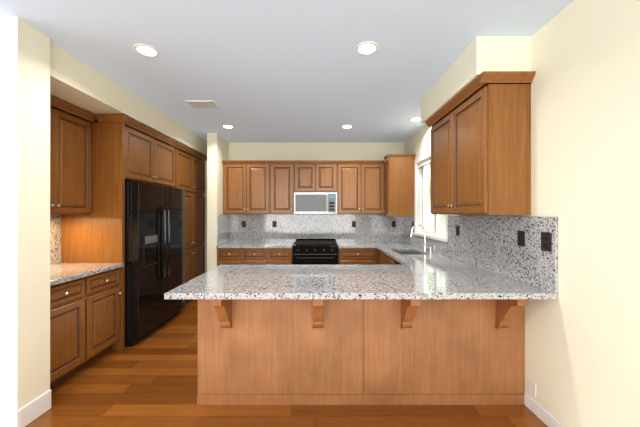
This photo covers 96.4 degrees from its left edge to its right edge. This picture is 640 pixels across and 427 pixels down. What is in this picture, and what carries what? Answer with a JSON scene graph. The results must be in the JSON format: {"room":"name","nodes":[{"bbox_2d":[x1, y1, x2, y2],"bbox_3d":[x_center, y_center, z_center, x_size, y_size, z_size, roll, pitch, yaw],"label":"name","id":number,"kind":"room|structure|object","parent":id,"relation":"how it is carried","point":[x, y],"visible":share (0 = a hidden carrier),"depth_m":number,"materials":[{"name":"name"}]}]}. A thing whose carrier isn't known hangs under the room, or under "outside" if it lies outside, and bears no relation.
{"room":"kitchen","nodes":[
{"label":"kitchen","id":0,"kind":"room"},
{"bbox_2d":[0,17,49,410],"bbox_3d":[-3.100,0.070,2.005,2.200,2.740,0.230,0,0,0],"label":"wall","id":1,"kind":"structure","parent":0,"point":[24,213],"depth_m":1.94,"materials":[{"name":"paint"}]},
{"bbox_2d":[0,411,18,426],"bbox_3d":[-3.093,1.370,1.883,2.214,0.140,0.014,0,0,0],"label":"baseboard","id":2,"kind":"structure","parent":1,"relation":"attached to","point":[9,418],"depth_m":1.88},
{"bbox_2d":[18,389,50,426],"bbox_3d":[-1.993,1.370,2.004,0.014,0.140,0.228,0,0,0],"label":"baseboard","id":3,"kind":"structure","parent":1,"relation":"attached to","point":[32,411],"depth_m":1.99,"materials":[{"name":"white wood"}]},
{"bbox_2d":[91,122,176,187],"bbox_3d":[-2.424,-0.668,3.613,0.648,0.585,1.104,0,0,0],"label":"upper cabinet","id":4,"kind":"object","parent":0,"relation":"attached to","point":[121,152],"depth_m":3.15,"materials":[{"name":"brown wood"}]},
{"bbox_2d":[207,133,228,270],"bbox_3d":[-1.751,0.070,4.938,0.158,2.740,0.605,0,0,0],"label":"wall","id":5,"kind":"structure","parent":0,"point":[217,149],"depth_m":4.63,"materials":[{"name":"paint"}]},
{"bbox_2d":[26,299,547,426],"bbox_3d":[-0.650,1.490,1.050,7.100,0.100,8.500,0,0,0],"label":"floor","id":6,"kind":"structure","parent":0,"point":[150,380],"depth_m":2.12,"materials":[{"name":"brown wood"}]},
{"bbox_2d":[50,268,120,389],"bbox_3d":[-2.409,1.000,2.573,0.678,0.879,0.890,0,0,0],"label":"base cabinet","id":7,"kind":"object","parent":6,"relation":"on","point":[84,322],"visible":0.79,"depth_m":2.53,"materials":[{"name":"brown wood"}]},
{"bbox_2d":[50,263,123,285],"bbox_3d":[-2.409,0.540,2.571,0.678,0.040,0.894,0,0,0],"label":"countertop","id":8,"kind":"structure","parent":7,"relation":"on","point":[60,273],"depth_m":2.66,"materials":[{"name":"stone"}]},
{"bbox_2d":[125,181,184,346],"bbox_3d":[-2.302,0.547,3.610,0.833,1.785,1.070,0,0,0],"label":"fridge","id":9,"kind":"object","parent":6,"relation":"on","point":[154,243],"visible":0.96,"depth_m":3.31,"materials":[{"name":"black metal"}]},
{"bbox_2d":[177,146,204,301],"bbox_3d":[-2.424,0.240,4.701,0.648,2.400,1.073,0,0,0],"label":"tall cabinet","id":10,"kind":"object","parent":6,"relation":"on","point":[190,169],"depth_m":4.75,"materials":[{"name":"brown wood"}]},
{"bbox_2d":[217,248,292,265],"bbox_3d":[-1.058,1.000,4.919,1.219,0.879,0.638,0,0,0],"label":"base cabinet","id":11,"kind":"object","parent":6,"relation":"on","point":[254,256],"visible":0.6,"depth_m":4.63,"materials":[{"name":"brown wood"}]},
{"bbox_2d":[216,242,293,247],"bbox_3d":[-1.059,0.540,4.919,1.222,0.040,0.638,0,0,0],"label":"countertop","id":12,"kind":"structure","parent":11,"relation":"on","point":[258,245],"depth_m":4.65,"materials":[{"name":"stone"}]},
{"bbox_2d":[293,238,337,264],"bbox_3d":[-0.075,0.948,4.881,0.732,0.985,0.674,0,0,0],"label":"range","id":13,"kind":"object","parent":6,"relation":"on","point":[315,251],"visible":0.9,"depth_m":4.61,"materials":[{"name":"black metal"}]},
{"bbox_2d":[338,248,378,264],"bbox_3d":[0.923,1.000,4.919,1.249,0.879,0.638,0,0,0],"label":"base cabinet","id":14,"kind":"object","parent":6,"relation":"on","point":[358,256],"visible":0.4,"depth_m":4.63,"materials":[{"name":"brown wood"}]},
{"bbox_2d":[337,242,375,247],"bbox_3d":[0.587,0.540,4.917,0.577,0.040,0.642,0,0,0],"label":"countertop","id":15,"kind":"structure","parent":14,"relation":"on","point":[340,244],"depth_m":4.80,"materials":[{"name":"stone"}]},
{"bbox_2d":[197,299,529,404],"bbox_3d":[0.311,1.000,2.422,2.473,0.879,1.025,0,0,0],"label":"base cabinet","id":16,"kind":"object","parent":6,"relation":"on","point":[361,351],"visible":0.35,"depth_m":2.16,"materials":[{"name":"brown wood"}]},
{"bbox_2d":[164,262,459,298],"bbox_3d":[-0.070,0.540,2.390,1.890,0.040,1.060,0,0,0],"label":"countertop","id":17,"kind":"structure","parent":16,"relation":"on","point":[419,273],"depth_m":2.12,"materials":[{"name":"stone"}]},
{"bbox_2d":[376,242,557,298],"bbox_3d":[1.222,0.635,3.549,0.652,0.230,3.378,0,0,0],"label":"countertop","id":18,"kind":"structure","parent":16,"relation":"on","point":[473,282],"depth_m":2.36,"materials":[{"name":"stone"}]},
{"bbox_2d":[410,224,431,252],"bbox_3d":[1.375,0.334,3.924,0.242,0.370,0.284,0,0,0],"label":"faucet","id":19,"kind":"object","parent":18,"relation":"on","point":[424,243],"visible":1,"depth_m":3.99,"materials":[{"name":"silver metal"}]},
{"bbox_2d":[391,258,401,264],"bbox_3d":[1.236,1.003,3.240,0.623,0.874,0.632,0,0,0],"label":"base cabinet","id":20,"kind":"object","parent":6,"relation":"on","point":[393,262],"depth_m":3.57,"materials":[{"name":"brown wood"}]},
{"bbox_2d":[0,0,573,142],"bbox_3d":[-0.650,-1.350,1.050,7.100,0.100,8.500,0,0,0],"label":"ceiling","id":21,"kind":"structure","parent":0,"point":[280,71],"depth_m":2.31,"materials":[{"name":"paint"}]},
{"bbox_2d":[50,41,206,156],"bbox_3d":[-2.390,-1.170,3.680,0.720,0.260,3.120,0,0,0],"label":"soffit","id":22,"kind":"object","parent":21,"relation":"attached to","point":[76,82],"depth_m":2.75,"materials":[{"name":"paint"}]},
{"bbox_2d":[133,44,159,56],"bbox_3d":[-1.380,-1.296,2.280,0.184,0.007,0.184,0,0,0],"label":"recessed light","id":23,"kind":"object","parent":21,"relation":"in","point":[146,50],"visible":1,"depth_m":2.27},
{"bbox_2d":[184,100,219,106],"bbox_3d":[-1.390,-1.294,3.380,0.340,0.012,0.190,0,0,0],"label":"ceiling vent","id":24,"kind":"object","parent":21,"relation":"in","point":[202,103],"visible":1,"depth_m":3.35,"materials":[{"name":"white metal"}]},
{"bbox_2d":[222,125,233,128],"bbox_3d":[-1.374,-1.296,4.270,0.184,0.007,0.184,0,0,0],"label":"recessed light","id":25,"kind":"object","parent":21,"relation":"in","point":[227,126],"visible":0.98,"depth_m":4.25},
{"bbox_2d":[341,125,352,128],"bbox_3d":[0.403,-1.296,4.270,0.184,0.007,0.184,0,0,0],"label":"recessed light","id":26,"kind":"object","parent":21,"relation":"in","point":[346,126],"visible":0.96,"depth_m":4.25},
{"bbox_2d":[355,41,378,54],"bbox_3d":[0.370,-1.296,2.250,0.184,0.007,0.184,0,0,0],"label":"recessed light","id":27,"kind":"object","parent":21,"relation":"in","point":[367,48],"visible":1,"depth_m":2.24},
{"bbox_2d":[409,117,420,121],"bbox_3d":[1.320,-1.296,3.940,0.184,0.007,0.184,0,0,0],"label":"recessed light","id":28,"kind":"object","parent":21,"relation":"in","point":[414,119],"visible":0.9,"depth_m":3.93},
{"bbox_2d":[421,36,530,123],"bbox_3d":[1.350,-1.161,2.680,0.400,0.278,1.160,0,0,0],"label":"ceiling soffit","id":29,"kind":"structure","parent":21,"relation":"attached to","point":[479,55],"depth_m":2.10,"materials":[{"name":"paint"}]},
{"bbox_2d":[196,143,404,271],"bbox_3d":[-0.600,0.070,5.290,4.500,2.740,0.100,0,0,0],"label":"wall","id":30,"kind":"structure","parent":0,"point":[309,151],"depth_m":5.24,"materials":[{"name":"paint"}]},
{"bbox_2d":[223,164,269,213],"bbox_3d":[-1.265,-0.424,5.074,0.808,0.870,0.328,0,0,0],"label":"upper cabinet","id":31,"kind":"object","parent":30,"relation":"attached to","point":[246,187],"depth_m":4.91,"materials":[{"name":"brown wood"}]},
{"bbox_2d":[270,164,293,213],"bbox_3d":[-0.655,-0.424,5.074,0.412,0.870,0.328,0,0,0],"label":"upper cabinet","id":32,"kind":"object","parent":30,"relation":"attached to","point":[270,186],"depth_m":4.91,"materials":[{"name":"brown wood"}]},
{"bbox_2d":[217,214,403,244],"bbox_3d":[-0.070,0.267,4.944,3.199,0.505,0.588,0,0,0],"label":"backsplash","id":33,"kind":"structure","parent":30,"relation":"attached to","point":[338,227],"depth_m":5.22,"materials":[{"name":"stone"}]},
{"bbox_2d":[272,221,276,226],"bbox_3d":[-0.830,0.195,5.215,0.075,0.115,0.008,0,0,0],"label":"electrical outlet","id":34,"kind":"object","parent":33,"relation":"attached to","point":[274,223],"visible":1,"depth_m":5.21,"materials":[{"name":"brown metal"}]},
{"bbox_2d":[294,164,337,191],"bbox_3d":[-0.075,-0.615,5.074,0.736,0.490,0.328,0,0,0],"label":"upper cabinet","id":35,"kind":"object","parent":30,"relation":"attached to","point":[307,177],"depth_m":4.91,"materials":[{"name":"brown wood"}]},
{"bbox_2d":[294,192,336,213],"bbox_3d":[-0.075,-0.173,5.019,0.732,0.374,0.438,0,0,0],"label":"microwave","id":36,"kind":"object","parent":35,"relation":"attached to","point":[315,202],"visible":1,"depth_m":4.83,"materials":[{"name":"metal"}]},
{"bbox_2d":[337,164,385,213],"bbox_3d":[0.706,-0.424,5.074,0.818,0.870,0.328,0,0,0],"label":"upper cabinet","id":37,"kind":"object","parent":30,"relation":"attached to","point":[361,187],"depth_m":4.91,"materials":[{"name":"brown wood"}]},
{"bbox_2d":[405,0,639,426],"bbox_3d":[1.600,0.070,1.020,0.100,2.740,8.440,0,0,0],"label":"wall","id":38,"kind":"structure","parent":0,"point":[582,350],"depth_m":1.65,"materials":[{"name":"paint"}]},
{"bbox_2d":[384,154,415,216],"bbox_3d":[1.319,-0.455,4.769,0.458,1.010,0.277,0,0,0],"label":"upper cabinet","id":39,"kind":"object","parent":38,"relation":"attached to","point":[399,185],"visible":0.98,"depth_m":4.66,"materials":[{"name":"brown wood"}]},
{"bbox_2d":[413,152,447,241],"bbox_3d":[1.575,-0.263,4.040,0.150,1.205,1.210,0,0,0],"label":"window","id":40,"kind":"structure","parent":38,"relation":"in","point":[434,224],"depth_m":4.42,"materials":[{"name":"white plastic"}]},
{"bbox_2d":[404,215,557,292],"bbox_3d":[1.539,0.271,3.541,0.018,0.497,3.358,0,0,0],"label":"backsplash","id":41,"kind":"structure","parent":38,"relation":"attached to","point":[488,243],"depth_m":2.38,"materials":[{"name":"stone"}]},
{"bbox_2d":[456,225,459,235],"bbox_3d":[1.526,0.190,3.170,0.008,0.115,0.075,0,0,0],"label":"electrical outlet","id":42,"kind":"object","parent":41,"relation":"attached to","point":[457,230],"visible":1,"depth_m":3.17,"materials":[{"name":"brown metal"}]},
{"bbox_2d":[517,231,524,246],"bbox_3d":[1.525,0.190,2.170,0.009,0.115,0.075,0,0,0],"label":"electrical outlet","id":43,"kind":"object","parent":41,"relation":"attached to","point":[520,238],"visible":1,"depth_m":2.16,"materials":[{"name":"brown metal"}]},
{"bbox_2d":[541,232,551,251],"bbox_3d":[1.526,0.190,1.930,0.008,0.125,0.085,0,0,0],"label":"electrical outlet","id":44,"kind":"object","parent":41,"relation":"attached to","point":[546,241],"visible":1,"depth_m":1.92,"materials":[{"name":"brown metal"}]},
{"bbox_2d":[426,71,535,214],"bbox_3d":[1.360,-0.505,2.616,0.376,1.030,1.128,0,0,0],"label":"upper cabinet","id":45,"kind":"object","parent":38,"relation":"attached to","point":[480,146],"visible":1,"depth_m":2.11,"materials":[{"name":"brown wood"}]},
{"bbox_2d":[528,378,535,396],"bbox_3d":[1.547,1.270,2.085,0.006,0.100,0.070,0,0,0],"label":"outlet","id":46,"kind":"object","parent":38,"relation":"attached to","point":[531,387],"visible":1,"depth_m":2.08,"materials":[{"name":"plastic"}]},
{"bbox_2d":[524,393,564,426],"bbox_3d":[1.543,1.393,-0.523,0.014,0.095,5.354,0,0,0],"label":"baseboard","id":47,"kind":"structure","parent":38,"relation":"attached to","point":[543,415],"depth_m":1.99,"materials":[{"name":"white wood"}]},
{"bbox_3d":[-2.800,0.070,3.680,0.100,2.740,3.120,0,0,0],"label":"wall","id":48,"kind":"structure","parent":0,"visible":0},
{"bbox_2d":[50,215,60,264],"bbox_3d":[-2.739,0.267,2.571,0.018,0.505,0.894,0,0,0],"label":"backsplash","id":49,"kind":"structure","parent":48,"relation":"attached to","point":[55,239],"depth_m":2.95,"materials":[{"name":"stone"}]},
{"bbox_2d":[50,95,95,214],"bbox_3d":[-2.547,-0.510,2.573,0.402,1.040,0.890,0,0,0],"label":"upper cabinet","id":50,"kind":"object","parent":48,"relation":"attached to","point":[70,164],"visible":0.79,"depth_m":2.74,"materials":[{"name":"brown wood"}]}
]}

